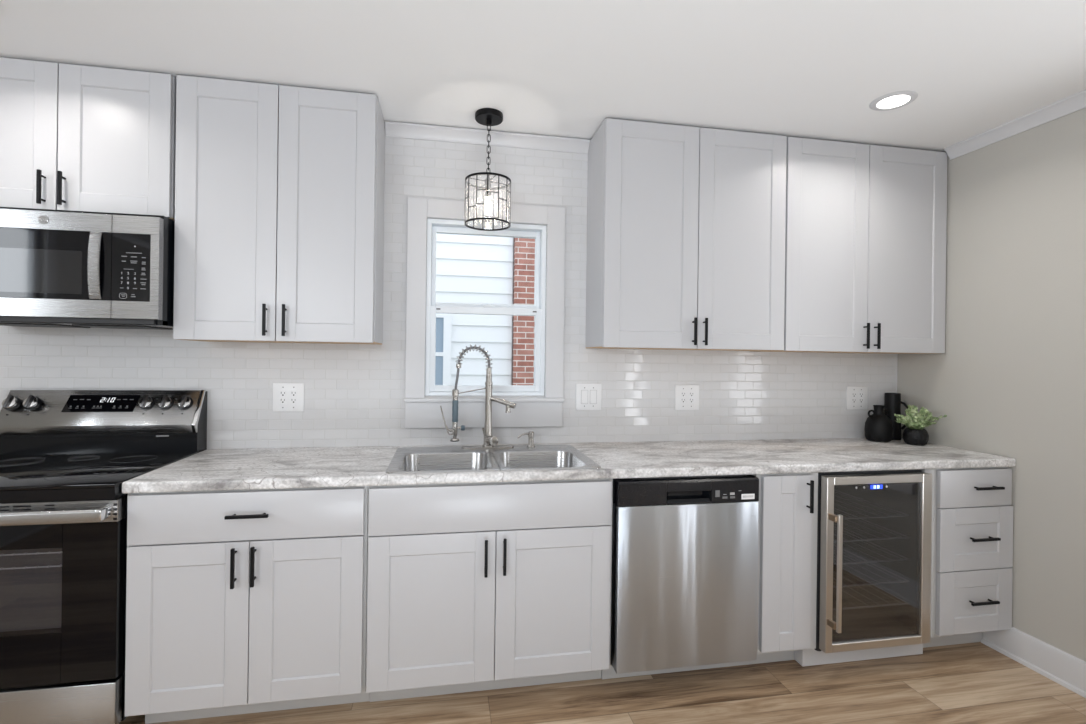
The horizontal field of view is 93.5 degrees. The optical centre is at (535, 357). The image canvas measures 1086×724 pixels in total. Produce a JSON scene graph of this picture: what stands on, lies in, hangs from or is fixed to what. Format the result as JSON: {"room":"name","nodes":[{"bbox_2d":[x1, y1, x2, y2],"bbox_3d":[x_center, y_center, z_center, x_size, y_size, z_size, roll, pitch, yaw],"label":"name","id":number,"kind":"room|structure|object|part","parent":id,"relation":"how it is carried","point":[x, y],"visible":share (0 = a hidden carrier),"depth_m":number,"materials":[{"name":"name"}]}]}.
{"room":"kitchen","nodes":[
{"label":"kitchen","id":0,"kind":"room"},
{"bbox_2d":[0,134,896,448],"bbox_3d":[-0.665,0.105,2.568,5.611,2.475,0.160,1,0,-10],"label":"wall","id":1,"kind":"structure","parent":0,"point":[354,394],"depth_m":2.52,"materials":[{"name":"white tile"}]},
{"bbox_2d":[0,57,176,220],"bbox_3d":[-1.855,-0.852,2.102,0.764,0.574,0.334,1,0,-10],"label":"upper cabinet","id":2,"kind":"object","parent":1,"relation":"attached to","point":[73,137],"visible":0.84,"depth_m":1.99,"materials":[{"name":"grey paint"}]},
{"bbox_3d":[-2.028,-0.853,1.946,0.366,0.570,0.020,1,0,-10],"label":"door","id":3,"kind":"part","parent":2,"relation":"part of","materials":[{"name":"grey paint"}]},
{"bbox_3d":[-1.883,-0.647,1.945,0.011,0.128,0.034,1,0,-10],"label":"handle","id":4,"kind":"part","parent":2,"relation":"part of","materials":[{"name":"black metal"}]},
{"bbox_3d":[-1.816,-0.647,1.957,0.011,0.128,0.034,1,0,-10],"label":"handle","id":5,"kind":"part","parent":2,"relation":"part of","materials":[{"name":"black metal"}]},
{"bbox_2d":[0,207,174,329],"bbox_3d":[-1.851,-0.342,2.064,0.769,0.431,0.409,1,0,-10],"label":"microwave","id":6,"kind":"object","parent":2,"relation":"attached to","point":[59,268],"visible":0.98,"depth_m":1.91,"materials":[{"name":"silver metal"}]},
{"bbox_3d":[-1.900,-0.347,1.885,0.608,0.391,0.031,1,0,-10],"label":"door","id":7,"kind":"part","parent":6,"relation":"part of","materials":[{"name":"silver metal"}]},
{"bbox_3d":[-1.883,-0.347,1.887,0.573,0.255,0.030,1,0,-10],"label":"door glass","id":8,"kind":"part","parent":6,"relation":"part of","materials":[{"name":"black glass"}]},
{"bbox_3d":[-1.645,-0.345,1.905,0.039,0.251,0.022,1,0,-10],"label":"door handle","id":9,"kind":"part","parent":6,"relation":"part of","materials":[{"name":"silver metal"}]},
{"bbox_3d":[-1.535,-0.343,1.949,0.130,0.255,0.030,1,0,-10],"label":"control panel","id":10,"kind":"part","parent":6,"relation":"part of","materials":[{"name":"black glass"}]},
{"bbox_3d":[-1.521,-0.342,1.953,0.159,0.391,0.031,1,0,-10],"label":"control frame","id":11,"kind":"part","parent":6,"relation":"part of","materials":[{"name":"silver metal"}]},
{"bbox_3d":[-1.652,-0.849,2.013,0.390,0.570,0.020,1,0,-10],"label":"door","id":12,"kind":"part","parent":2,"relation":"part of","materials":[{"name":"grey paint"}]},
{"bbox_2d":[173,75,384,344],"bbox_3d":[-1.086,-0.599,2.240,0.774,1.061,0.334,1,0,-10],"label":"upper cabinet","id":13,"kind":"object","parent":1,"relation":"attached to","point":[279,235],"visible":1,"depth_m":2.11,"materials":[{"name":"grey paint"}]},
{"bbox_3d":[-1.257,-0.600,2.084,0.379,1.057,0.020,1,0,-10],"label":"door","id":14,"kind":"part","parent":13,"relation":"part of","materials":[{"name":"grey paint"}]},
{"bbox_3d":[-1.105,-0.154,2.085,0.011,0.130,0.034,1,0,-10],"label":"handle","id":15,"kind":"part","parent":13,"relation":"part of","materials":[{"name":"black metal"}]},
{"bbox_3d":[-1.097,-0.070,2.267,0.772,0.004,0.278,1,0,-10],"label":"panel","id":16,"kind":"part","parent":13,"relation":"part of","materials":[{"name":"brown wood"}]},
{"bbox_3d":[-1.033,-0.153,2.098,0.011,0.130,0.034,1,0,-10],"label":"handle","id":17,"kind":"part","parent":13,"relation":"part of","materials":[{"name":"black metal"}]},
{"bbox_3d":[-0.878,-0.595,2.152,0.384,1.057,0.020,1,0,-10],"label":"door","id":18,"kind":"part","parent":13,"relation":"part of","materials":[{"name":"grey paint"}]},
{"bbox_2d":[273,383,303,411],"bbox_3d":[-1.159,0.186,2.395,0.137,0.134,0.008,1,0,-10],"label":"wall outlet","id":19,"kind":"object","parent":1,"relation":"attached to","point":[287,397],"visible":1,"depth_m":2.39,"materials":[{"name":"white plastic"}]},
{"bbox_2d":[279,390,286,404],"bbox_3d":[-1.181,0.186,2.388,0.033,0.068,0.001,1,0,-10],"label":"receptacle","id":20,"kind":"object","parent":19,"relation":"attached to","point":[282,393],"depth_m":2.39,"materials":[{"name":"grey plastic"}]},
{"bbox_2d":[290,390,297,404],"bbox_3d":[-1.135,0.186,2.396,0.033,0.068,0.001,1,0,-10],"label":"receptacle","id":21,"kind":"object","parent":19,"relation":"attached to","point":[293,393],"depth_m":2.40,"materials":[{"name":"grey plastic"}]},
{"bbox_2d":[404,197,565,427],"bbox_3d":[-0.250,-0.213,2.600,0.796,1.122,0.142,1,0,-10],"label":"window","id":22,"kind":"structure","parent":1,"relation":"in","point":[422,307],"depth_m":2.56,"materials":[{"name":"white paint"}]},
{"bbox_3d":[-0.248,0.210,2.561,0.796,0.019,0.062,1,0,-10],"label":"sill","id":23,"kind":"part","parent":22,"relation":"part of","materials":[{"name":"white paint"}]},
{"bbox_3d":[-0.253,-0.453,2.629,0.553,0.411,0.033,1,0,-10],"label":"sash","id":24,"kind":"part","parent":22,"relation":"part of","materials":[{"name":"white plastic"}]},
{"bbox_3d":[-0.252,-0.042,2.592,0.559,0.427,0.034,1,0,-10],"label":"sash","id":25,"kind":"part","parent":22,"relation":"part of","materials":[{"name":"white plastic"}]},
{"bbox_3d":[-0.254,-0.245,2.618,0.599,0.873,0.106,1,0,-10],"label":"frame","id":26,"kind":"part","parent":22,"relation":"part of","materials":[{"name":"white plastic"}]},
{"bbox_2d":[385,121,589,153],"bbox_3d":[-0.224,-1.092,2.542,1.012,0.058,0.042,1,0,-10],"label":"trim","id":27,"kind":"structure","parent":1,"relation":"attached to","point":[392,129],"depth_m":2.54,"materials":[{"name":"white paint"}]},
{"bbox_2d":[576,384,601,409],"bbox_3d":[0.276,0.204,2.651,0.136,0.138,0.009,1,0,-10],"label":"light switch","id":28,"kind":"object","parent":1,"relation":"attached to","point":[588,396],"visible":1,"depth_m":2.65,"materials":[{"name":"white plastic"}]},
{"bbox_2d":[585,118,786,350],"bbox_3d":[0.753,-0.573,2.569,0.932,1.061,0.334,1,0,-10],"label":"upper cabinet","id":29,"kind":"object","parent":1,"relation":"attached to","point":[686,225],"visible":1,"depth_m":2.44,"materials":[{"name":"grey paint"}]},
{"bbox_3d":[0.546,-0.575,2.407,0.464,1.057,0.020,1,0,-10],"label":"door","id":30,"kind":"part","parent":29,"relation":"part of","materials":[{"name":"grey paint"}]},
{"bbox_3d":[0.742,-0.045,2.596,0.930,0.004,0.278,1,0,-10],"label":"panel","id":31,"kind":"part","parent":29,"relation":"part of","materials":[{"name":"brown wood"}]},
{"bbox_3d":[0.752,-0.124,2.418,0.011,0.130,0.034,1,0,-10],"label":"handle","id":32,"kind":"part","parent":29,"relation":"part of","materials":[{"name":"black metal"}]},
{"bbox_3d":[0.806,-0.123,2.428,0.011,0.130,0.034,1,0,-10],"label":"handle","id":33,"kind":"part","parent":29,"relation":"part of","materials":[{"name":"black metal"}]},
{"bbox_3d":[1.004,-0.569,2.489,0.460,1.057,0.020,1,0,-10],"label":"door","id":34,"kind":"part","parent":29,"relation":"part of","materials":[{"name":"grey paint"}]},
{"bbox_2d":[675,385,698,409],"bbox_3d":[0.815,0.214,2.748,0.138,0.135,0.008,1,0,-10],"label":"wall outlet","id":35,"kind":"object","parent":1,"relation":"attached to","point":[686,396],"visible":1,"depth_m":2.75,"materials":[{"name":"white plastic"}]},
{"bbox_2d":[680,391,685,403],"bbox_3d":[0.793,0.214,2.741,0.033,0.068,0.001,1,0,-10],"label":"receptacle","id":36,"kind":"object","parent":35,"relation":"attached to","point":[682,393],"depth_m":2.74,"materials":[{"name":"grey plastic"}]},
{"bbox_2d":[689,391,693,403],"bbox_3d":[0.839,0.214,2.749,0.033,0.068,0.001,1,0,-10],"label":"receptacle","id":37,"kind":"object","parent":35,"relation":"attached to","point":[691,393],"depth_m":2.75,"materials":[{"name":"grey plastic"}]},
{"bbox_2d":[756,137,946,353],"bbox_3d":[1.677,-0.559,2.735,0.940,1.061,0.334,1,0,-10],"label":"upper cabinet","id":38,"kind":"object","parent":1,"relation":"attached to","point":[865,233],"visible":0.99,"depth_m":2.60,"materials":[{"name":"grey paint"}]},
{"bbox_3d":[1.466,-0.560,2.572,0.460,1.057,0.020,1,0,-10],"label":"door","id":39,"kind":"part","parent":38,"relation":"part of","materials":[{"name":"grey paint"}]},
{"bbox_3d":[1.665,-0.031,2.762,0.938,0.004,0.278,1,0,-10],"label":"panel","id":40,"kind":"part","parent":38,"relation":"part of","materials":[{"name":"brown wood"}]},
{"bbox_3d":[1.673,-0.110,2.583,0.011,0.130,0.034,1,0,-10],"label":"handle","id":41,"kind":"part","parent":38,"relation":"part of","materials":[{"name":"black metal"}]},
{"bbox_3d":[1.734,-0.110,2.594,0.011,0.130,0.034,1,0,-10],"label":"handle","id":42,"kind":"part","parent":38,"relation":"part of","materials":[{"name":"black metal"}]},
{"bbox_3d":[1.927,-0.554,2.654,0.468,1.057,0.020,1,0,-10],"label":"door","id":43,"kind":"part","parent":38,"relation":"part of","materials":[{"name":"grey paint"}]},
{"bbox_2d":[846,386,867,408],"bbox_3d":[1.846,0.231,2.933,0.135,0.132,0.008,1,0,-10],"label":"wall outlet","id":44,"kind":"object","parent":1,"relation":"attached to","point":[857,396],"visible":1,"depth_m":2.93,"materials":[{"name":"white plastic"}]},
{"bbox_2d":[851,392,856,403],"bbox_3d":[1.824,0.231,2.926,0.033,0.068,0.001,1,0,-10],"label":"receptacle","id":45,"kind":"object","parent":44,"relation":"attached to","point":[853,394],"depth_m":2.92,"materials":[{"name":"grey plastic"}]},
{"bbox_2d":[859,392,863,403],"bbox_3d":[1.870,0.231,2.934,0.033,0.068,0.001,1,0,-10],"label":"receptacle","id":46,"kind":"object","parent":44,"relation":"attached to","point":[861,394],"depth_m":2.93,"materials":[{"name":"grey plastic"}]},
{"bbox_2d":[896,354,897,392],"bbox_3d":[2.106,0.219,2.981,0.006,0.487,0.004,1,0,-10],"label":"trim","id":47,"kind":"structure","parent":1,"relation":"attached to","point":[897,354],"depth_m":2.98,"materials":[{"name":"white paint"}]},
{"bbox_2d":[0,0,1085,151],"bbox_3d":[-0.175,-1.166,-0.079,5.891,0.080,5.540,1,0,-10],"label":"ceiling","id":48,"kind":"structure","parent":0,"point":[810,69],"depth_m":1.89,"materials":[{"name":"white paint"}]},
{"bbox_2d":[465,108,510,230],"bbox_3d":[-0.219,-0.870,2.367,0.212,0.513,0.213,1,0,-10],"label":"pendant light","id":49,"kind":"object","parent":48,"relation":"hanging from","point":[490,117],"visible":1,"depth_m":2.35,"materials":[{"name":"black metal"}]},
{"bbox_2d":[485,182,490,197],"bbox_3d":[-0.220,-0.778,2.367,0.028,0.067,0.028,1,0,-10],"label":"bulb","id":50,"kind":"object","parent":49,"relation":"attached to","point":[489,183],"depth_m":2.36,"materials":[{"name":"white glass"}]},
{"bbox_3d":[-0.221,-0.730,2.367,0.212,0.234,0.212,1,0,-10],"label":"shade frame","id":51,"kind":"part","parent":49,"relation":"part of","materials":[{"name":"black metal"}]},
{"bbox_3d":[-0.221,-0.701,2.367,0.030,0.087,0.030,1,0,-10],"label":"bulb","id":52,"kind":"part","parent":49,"relation":"part of","materials":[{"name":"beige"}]},
{"bbox_2d":[869,90,917,110],"bbox_3d":[1.537,-1.101,2.196,0.172,0.006,0.172,1,0,-10],"label":"recessed light","id":53,"kind":"object","parent":48,"relation":"in","point":[894,100],"visible":1,"depth_m":2.19,"materials":[{"name":"white paint"}]},
{"bbox_2d":[119,642,1085,723],"bbox_3d":[-0.208,1.378,-0.079,5.891,0.060,5.540,1,0,-10],"label":"floor","id":54,"kind":"structure","parent":0,"point":[967,683],"depth_m":2.03,"materials":[{"name":"brown wood"}]},
{"bbox_2d":[0,390,206,723],"bbox_3d":[-1.820,0.734,1.923,0.761,1.185,0.704,1,0,-10],"label":"range","id":55,"kind":"object","parent":54,"relation":"on","point":[66,456],"visible":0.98,"depth_m":1.70,"materials":[{"name":"black metal"}]},
{"bbox_3d":[-2.197,0.187,2.135,0.051,0.048,0.034,1,0,-10],"label":"knob","id":56,"kind":"part","parent":55,"relation":"part of","materials":[{"name":"silver metal"}]},
{"bbox_3d":[-2.199,0.193,2.145,0.060,0.056,0.037,1,0,-10],"label":"control knob","id":57,"kind":"part","parent":55,"relation":"part of","materials":[{"name":"silver metal"}]},
{"bbox_3d":[-2.123,0.188,2.148,0.051,0.048,0.034,1,0,-10],"label":"knob","id":58,"kind":"part","parent":55,"relation":"part of","materials":[{"name":"silver metal"}]},
{"bbox_3d":[-2.125,0.194,2.158,0.060,0.056,0.037,1,0,-10],"label":"control knob","id":59,"kind":"part","parent":55,"relation":"part of","materials":[{"name":"silver metal"}]},
{"bbox_3d":[-1.756,0.505,1.586,0.719,0.041,0.020,1,0,-10],"label":"door handle","id":60,"kind":"part","parent":55,"relation":"part of","materials":[{"name":"silver metal"}]},
{"bbox_3d":[-1.779,1.155,1.656,0.759,0.155,0.041,1,0,-10],"label":"storage drawer","id":61,"kind":"part","parent":55,"relation":"part of","materials":[{"name":"silver metal"}]},
{"bbox_3d":[-1.774,0.804,1.656,0.759,0.523,0.041,1,0,-10],"label":"oven door","id":62,"kind":"part","parent":55,"relation":"part of","materials":[{"name":"black glass"}]},
{"bbox_2d":[0,452,196,502],"bbox_3d":[-1.811,0.435,1.896,0.761,0.052,0.571,1,0,-10],"label":"cooktop","id":63,"kind":"object","parent":55,"relation":"in","point":[25,477],"depth_m":1.82,"materials":[{"name":"black glass"}]},
{"bbox_3d":[-1.870,0.233,2.207,0.737,0.181,0.095,1,0,-10],"label":"control panel","id":64,"kind":"part","parent":55,"relation":"part of","materials":[{"name":"silver metal"}]},
{"bbox_3d":[-1.876,0.198,2.208,0.280,0.070,0.041,1,0,-10],"label":"display panel","id":65,"kind":"part","parent":55,"relation":"part of","materials":[{"name":"black glass"}]},
{"bbox_3d":[-1.698,0.194,2.224,0.051,0.048,0.034,1,0,-10],"label":"knob","id":66,"kind":"part","parent":55,"relation":"part of","materials":[{"name":"silver metal"}]},
{"bbox_3d":[-1.700,0.200,2.235,0.060,0.056,0.037,1,0,-10],"label":"control knob","id":67,"kind":"part","parent":55,"relation":"part of","materials":[{"name":"silver metal"}]},
{"bbox_3d":[-1.624,0.195,2.237,0.051,0.048,0.034,1,0,-10],"label":"knob","id":68,"kind":"part","parent":55,"relation":"part of","materials":[{"name":"silver metal"}]},
{"bbox_3d":[-1.626,0.201,2.248,0.060,0.056,0.037,1,0,-10],"label":"control knob","id":69,"kind":"part","parent":55,"relation":"part of","materials":[{"name":"silver metal"}]},
{"bbox_3d":[-1.548,0.196,2.251,0.051,0.048,0.034,1,0,-10],"label":"knob","id":70,"kind":"part","parent":55,"relation":"part of","materials":[{"name":"silver metal"}]},
{"bbox_3d":[-1.550,0.202,2.261,0.060,0.056,0.037,1,0,-10],"label":"control knob","id":71,"kind":"part","parent":55,"relation":"part of","materials":[{"name":"silver metal"}]},
{"bbox_2d":[125,486,369,723],"bbox_3d":[-1.055,0.899,2.075,0.784,0.874,0.658,1,0,-10],"label":"base cabinet","id":72,"kind":"object","parent":54,"relation":"on","point":[238,601],"visible":0.98,"depth_m":1.78,"materials":[{"name":"grey wood"}]},
{"bbox_3d":[-1.193,0.925,1.760,0.380,0.569,0.020,1,0,-10],"label":"door","id":73,"kind":"part","parent":72,"relation":"part of","materials":[{"name":"grey paint"}]},
{"bbox_3d":[-1.040,0.723,1.760,0.011,0.137,0.034,1,0,-10],"label":"handle","id":74,"kind":"part","parent":72,"relation":"part of","materials":[{"name":"black metal"}]},
{"bbox_3d":[-1.000,0.554,1.794,0.762,0.168,0.020,1,0,-10],"label":"drawer","id":75,"kind":"part","parent":72,"relation":"part of","materials":[{"name":"grey paint"}]},
{"bbox_3d":[-0.996,0.547,1.768,0.137,0.011,0.034,1,0,-10],"label":"handle","id":76,"kind":"part","parent":72,"relation":"part of","materials":[{"name":"black metal"}]},
{"bbox_3d":[-0.978,0.721,1.771,0.011,0.137,0.034,1,0,-10],"label":"handle","id":77,"kind":"part","parent":72,"relation":"part of","materials":[{"name":"black metal"}]},
{"bbox_3d":[-0.817,0.930,1.828,0.378,0.569,0.020,1,0,-10],"label":"door","id":78,"kind":"part","parent":72,"relation":"part of","materials":[{"name":"grey paint"}]},
{"bbox_2d":[122,438,1015,493],"bbox_3d":[0.358,0.461,2.347,3.658,0.038,0.636,1,0,-10],"label":"countertop","id":79,"kind":"structure","parent":72,"relation":"on","point":[353,466],"depth_m":2.16,"materials":[{"name":"grey stone"}]},
{"bbox_2d":[385,445,600,473],"bbox_3d":[-0.193,0.524,2.224,0.840,0.188,0.537,1,0,-10],"label":"sink","id":80,"kind":"object","parent":79,"relation":"in","point":[520,457],"visible":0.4,"depth_m":2.32,"materials":[{"name":"silver metal"}]},
{"bbox_3d":[-0.395,0.521,2.188,0.430,0.188,0.537,1,0,-10],"label":"bowl","id":81,"kind":"part","parent":80,"relation":"part of","materials":[{"name":"silver metal"}]},
{"bbox_2d":[440,344,515,448],"bbox_3d":[-0.270,0.182,2.404,0.353,0.493,0.107,1,0,-10],"label":"kitchen faucet","id":82,"kind":"object","parent":80,"relation":"on","point":[490,441],"visible":1,"depth_m":2.41,"materials":[{"name":"silver metal"}]},
{"bbox_3d":[-0.429,0.284,2.403,0.042,0.118,0.010,1,0,-10],"label":"spray lever","id":83,"kind":"part","parent":82,"relation":"part of","materials":[{"name":"silver metal"}]},
{"bbox_3d":[-0.300,0.155,2.426,0.192,0.036,0.037,1,0,-10],"label":"support arm","id":84,"kind":"part","parent":82,"relation":"part of","materials":[{"name":"silver metal"}]},
{"bbox_3d":[-0.228,0.426,2.439,0.249,0.006,0.054,1,0,-10],"label":"deck plate","id":85,"kind":"part","parent":82,"relation":"part of","materials":[{"name":"silver metal"}]},
{"bbox_3d":[-0.160,0.219,2.415,0.142,0.080,0.029,1,0,18],"label":"spout","id":86,"kind":"part","parent":82,"relation":"part of","materials":[{"name":"silver metal"}]},
{"bbox_2d":[517,431,534,447],"bbox_3d":[-0.047,0.394,2.472,0.090,0.075,0.040,1,0,-10],"label":"soap dispenser","id":87,"kind":"object","parent":80,"relation":"on","point":[530,434],"visible":1,"depth_m":2.46,"materials":[{"name":"silver metal"}]},
{"bbox_3d":[0.018,0.526,2.262,0.410,0.188,0.537,1,0,-10],"label":"bowl","id":88,"kind":"part","parent":80,"relation":"part of","materials":[{"name":"silver metal"}]},
{"bbox_2d":[864,405,892,441],"bbox_3d":[1.903,0.363,2.834,0.132,0.197,0.132,1,0,12],"label":"jug vase","id":89,"kind":"object","parent":79,"relation":"on","point":[878,427],"visible":1,"depth_m":2.79,"materials":[{"name":"black ceramic"}]},
{"bbox_3d":[1.858,0.309,2.825,0.046,0.043,0.010,1,0,-10],"label":"ring handle","id":90,"kind":"part","parent":89,"relation":"part of","materials":[{"name":"black ceramic"}]},
{"bbox_2d":[884,393,908,439],"bbox_3d":[2.044,0.332,2.902,0.120,0.262,0.098,1,0,-10],"label":"pitcher","id":91,"kind":"object","parent":79,"relation":"on","point":[892,401],"visible":0.64,"depth_m":2.87,"materials":[{"name":"black ceramic"}]},
{"bbox_3d":[2.086,0.326,2.887,0.064,0.165,0.019,1,0,36],"label":"handle","id":92,"kind":"part","parent":91,"relation":"part of","materials":[{"name":"black ceramic"}]},
{"bbox_2d":[894,405,946,445],"bbox_3d":[2.030,0.357,2.703,0.223,0.213,0.159,1,0,-10],"label":"potted plant","id":93,"kind":"object","parent":79,"relation":"on","point":[915,433],"visible":1,"depth_m":2.69,"materials":[{"name":"green plant"}]},
{"bbox_3d":[2.028,0.420,2.726,0.114,0.086,0.114,1,0,-10],"label":"pot","id":94,"kind":"part","parent":93,"relation":"part of","materials":[{"name":"black ceramic"}]},
{"bbox_3d":[2.030,0.334,2.702,0.191,0.130,0.126,1,0,-10],"label":"stem","id":95,"kind":"part","parent":93,"relation":"part of","materials":[{"name":"green plant"}]},
{"bbox_2d":[366,479,612,701],"bbox_3d":[-0.207,0.910,2.227,0.938,0.874,0.658,1,0,-10],"label":"base cabinet","id":96,"kind":"object","parent":54,"relation":"on","point":[471,587],"visible":0.95,"depth_m":1.94,"materials":[{"name":"grey wood"}]},
{"bbox_3d":[-0.385,0.939,1.905,0.464,0.565,0.020,1,0,-10],"label":"door","id":97,"kind":"part","parent":96,"relation":"part of","materials":[{"name":"grey paint"}]},
{"bbox_3d":[-0.186,0.749,1.913,0.011,0.137,0.034,1,0,-10],"label":"handle","id":98,"kind":"part","parent":96,"relation":"part of","materials":[{"name":"black metal"}]},
{"bbox_3d":[-0.117,0.748,1.925,0.011,0.137,0.034,1,0,-10],"label":"handle","id":99,"kind":"part","parent":96,"relation":"part of","materials":[{"name":"black metal"}]},
{"bbox_3d":[0.070,0.945,1.987,0.454,0.565,0.020,1,0,-10],"label":"door","id":100,"kind":"part","parent":96,"relation":"part of","materials":[{"name":"grey paint"}]},
{"bbox_2d":[601,475,758,678],"bbox_3d":[0.566,0.921,2.361,0.628,0.872,0.626,1,0,-10],"label":"dishwasher","id":101,"kind":"object","parent":54,"relation":"on","point":[685,549],"visible":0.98,"depth_m":2.06,"materials":[{"name":"silver metal"}]},
{"bbox_3d":[0.614,0.559,2.076,0.192,0.045,0.046,1,0,-10],"label":"pocket handle","id":102,"kind":"part","parent":101,"relation":"part of","materials":[{"name":"black plastic"}]},
{"bbox_2d":[739,473,817,664],"bbox_3d":[1.020,0.926,2.446,0.295,0.874,0.658,1,0,-10],"label":"base cabinet","id":103,"kind":"object","parent":54,"relation":"on","point":[788,503],"visible":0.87,"depth_m":2.16,"materials":[{"name":"grey wood"}]},
{"bbox_3d":[1.060,0.867,2.164,0.231,0.736,0.020,1,0,-10],"label":"door","id":104,"kind":"part","parent":103,"relation":"part of","materials":[{"name":"grey paint"}]},
{"bbox_3d":[1.157,0.583,2.153,0.011,0.137,0.034,1,0,-10],"label":"handle","id":105,"kind":"part","parent":103,"relation":"part of","materials":[{"name":"black metal"}]},
{"bbox_2d":[794,644,922,665],"bbox_3d":[1.442,1.323,2.565,0.626,0.091,0.515,1,0,-10],"label":"plinth","id":106,"kind":"object","parent":54,"relation":"on","point":[808,657],"visible":0.24,"depth_m":2.30,"materials":[{"name":"white paint"}]},
{"bbox_2d":[815,469,931,652],"bbox_3d":[1.439,0.889,2.484,0.528,0.775,0.672,1,0,-10],"label":"wine cooler","id":107,"kind":"object","parent":54,"relation":"on","point":[874,528],"visible":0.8,"depth_m":2.31,"materials":[{"name":"grey metal"}]},
{"bbox_3d":[1.259,0.896,2.117,0.017,0.487,0.014,1,0,-10],"label":"handle","id":108,"kind":"part","parent":107,"relation":"part of","materials":[{"name":"silver metal"}]},
{"bbox_2d":[833,566,908,609],"bbox_3d":[1.429,1.114,2.513,0.464,0.005,0.473,1,0,-10],"label":"shelf","id":109,"kind":"object","parent":107,"relation":"attached to","point":[903,600],"depth_m":2.44,"materials":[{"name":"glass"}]},
{"bbox_2d":[833,545,908,587],"bbox_3d":[1.430,1.014,2.513,0.464,0.005,0.473,1,0,-10],"label":"shelf","id":110,"kind":"object","parent":107,"relation":"attached to","point":[901,577],"depth_m":2.45,"materials":[{"name":"grey metal"}]},
{"bbox_2d":[833,527,909,564],"bbox_3d":[1.431,0.914,2.513,0.464,0.005,0.473,1,0,-10],"label":"shelf","id":111,"kind":"object","parent":107,"relation":"attached to","point":[900,555],"depth_m":2.44,"materials":[{"name":"grey metal"}]},
{"bbox_2d":[833,508,909,542],"bbox_3d":[1.433,0.814,2.513,0.464,0.005,0.473,1,0,-10],"label":"shelf","id":112,"kind":"object","parent":107,"relation":"attached to","point":[899,533],"depth_m":2.46,"materials":[{"name":"grey metal"}]},
{"bbox_2d":[834,489,909,518],"bbox_3d":[1.434,0.714,2.513,0.464,0.005,0.473,1,0,-10],"label":"shelf","id":113,"kind":"object","parent":107,"relation":"attached to","point":[898,511],"depth_m":2.48,"materials":[{"name":"grey metal"}]},
{"bbox_2d":[921,467,1012,647],"bbox_3d":[1.927,0.938,2.609,0.465,0.874,0.658,1,0,-10],"label":"base cabinet","id":114,"kind":"object","parent":54,"relation":"on","point":[972,537],"visible":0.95,"depth_m":2.32,"materials":[{"name":"grey wood"}]},
{"bbox_3d":[2.003,0.594,2.332,0.390,0.168,0.020,1,0,-10],"label":"drawer","id":115,"kind":"part","parent":114,"relation":"part of","materials":[{"name":"grey paint"}]},
{"bbox_3d":[2.005,1.110,2.333,0.396,0.282,0.020,1,0,-10],"label":"drawer","id":116,"kind":"part","parent":114,"relation":"part of","materials":[{"name":"grey paint"}]},
{"bbox_3d":[2.007,0.824,2.333,0.398,0.283,0.020,1,0,-10],"label":"drawer","id":117,"kind":"part","parent":114,"relation":"part of","materials":[{"name":"grey paint"}]},
{"bbox_3d":[2.022,1.105,2.309,0.145,0.011,0.034,1,0,-10],"label":"handle","id":118,"kind":"part","parent":114,"relation":"part of","materials":[{"name":"black metal"}]},
{"bbox_3d":[2.026,0.819,2.309,0.145,0.011,0.034,1,0,-10],"label":"handle","id":119,"kind":"part","parent":114,"relation":"part of","materials":[{"name":"black metal"}]},
{"bbox_3d":[2.048,0.590,2.312,0.145,0.011,0.034,1,0,-10],"label":"handle","id":120,"kind":"part","parent":114,"relation":"part of","materials":[{"name":"black metal"}]},
{"bbox_2d":[897,108,1085,661],"bbox_3d":[2.626,0.148,0.496,0.140,2.475,5.400,1,0,-10],"label":"wall","id":121,"kind":"structure","parent":0,"point":[1009,380],"depth_m":2.31,"materials":[{"name":"beige paint"}]},
{"bbox_2d":[944,90,1085,159],"bbox_3d":[2.594,-1.061,0.250,0.042,0.058,4.932,1,0,-10],"label":"trim","id":122,"kind":"structure","parent":121,"relation":"attached to","point":[1073,103],"depth_m":2.33,"materials":[{"name":"white paint"}]},
{"bbox_2d":[981,627,1085,697],"bbox_3d":[2.462,1.316,0.854,0.028,0.134,3.298,1,0,-10],"label":"baseboard","id":123,"kind":"structure","parent":121,"relation":"attached to","point":[1067,670],"depth_m":2.23,"materials":[{"name":"white paint"}]},
{"label":"outside","id":124,"kind":"structure","parent":0,"visible":0},
{"bbox_3d":[-2.003,2.175,9.577,28.000,0.100,13.600,1,0,-10],"label":"lawn","id":125,"kind":"structure","parent":124,"visible":0},
{"bbox_2d":[435,234,513,384],"bbox_3d":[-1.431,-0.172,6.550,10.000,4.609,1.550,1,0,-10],"label":"house","id":126,"kind":"structure","parent":125,"relation":"on","point":[469,268],"depth_m":5.92,"materials":[{"name":"white"}]},
{"bbox_3d":[-1.405,0.235,5.793,0.695,1.395,0.008,1,0,-10],"label":"pane","id":127,"kind":"part","parent":126,"relation":"part of","materials":[{"name":"blue glass"}]},
{"bbox_2d":[512,238,534,384],"bbox_3d":[-0.123,-0.551,6.010,0.270,5.400,0.128,1,0,-10],"label":"brick chimney","id":128,"kind":"object","parent":125,"relation":"on","point":[524,248],"visible":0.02,"depth_m":5.95,"materials":[{"name":"red brick"}]}
]}

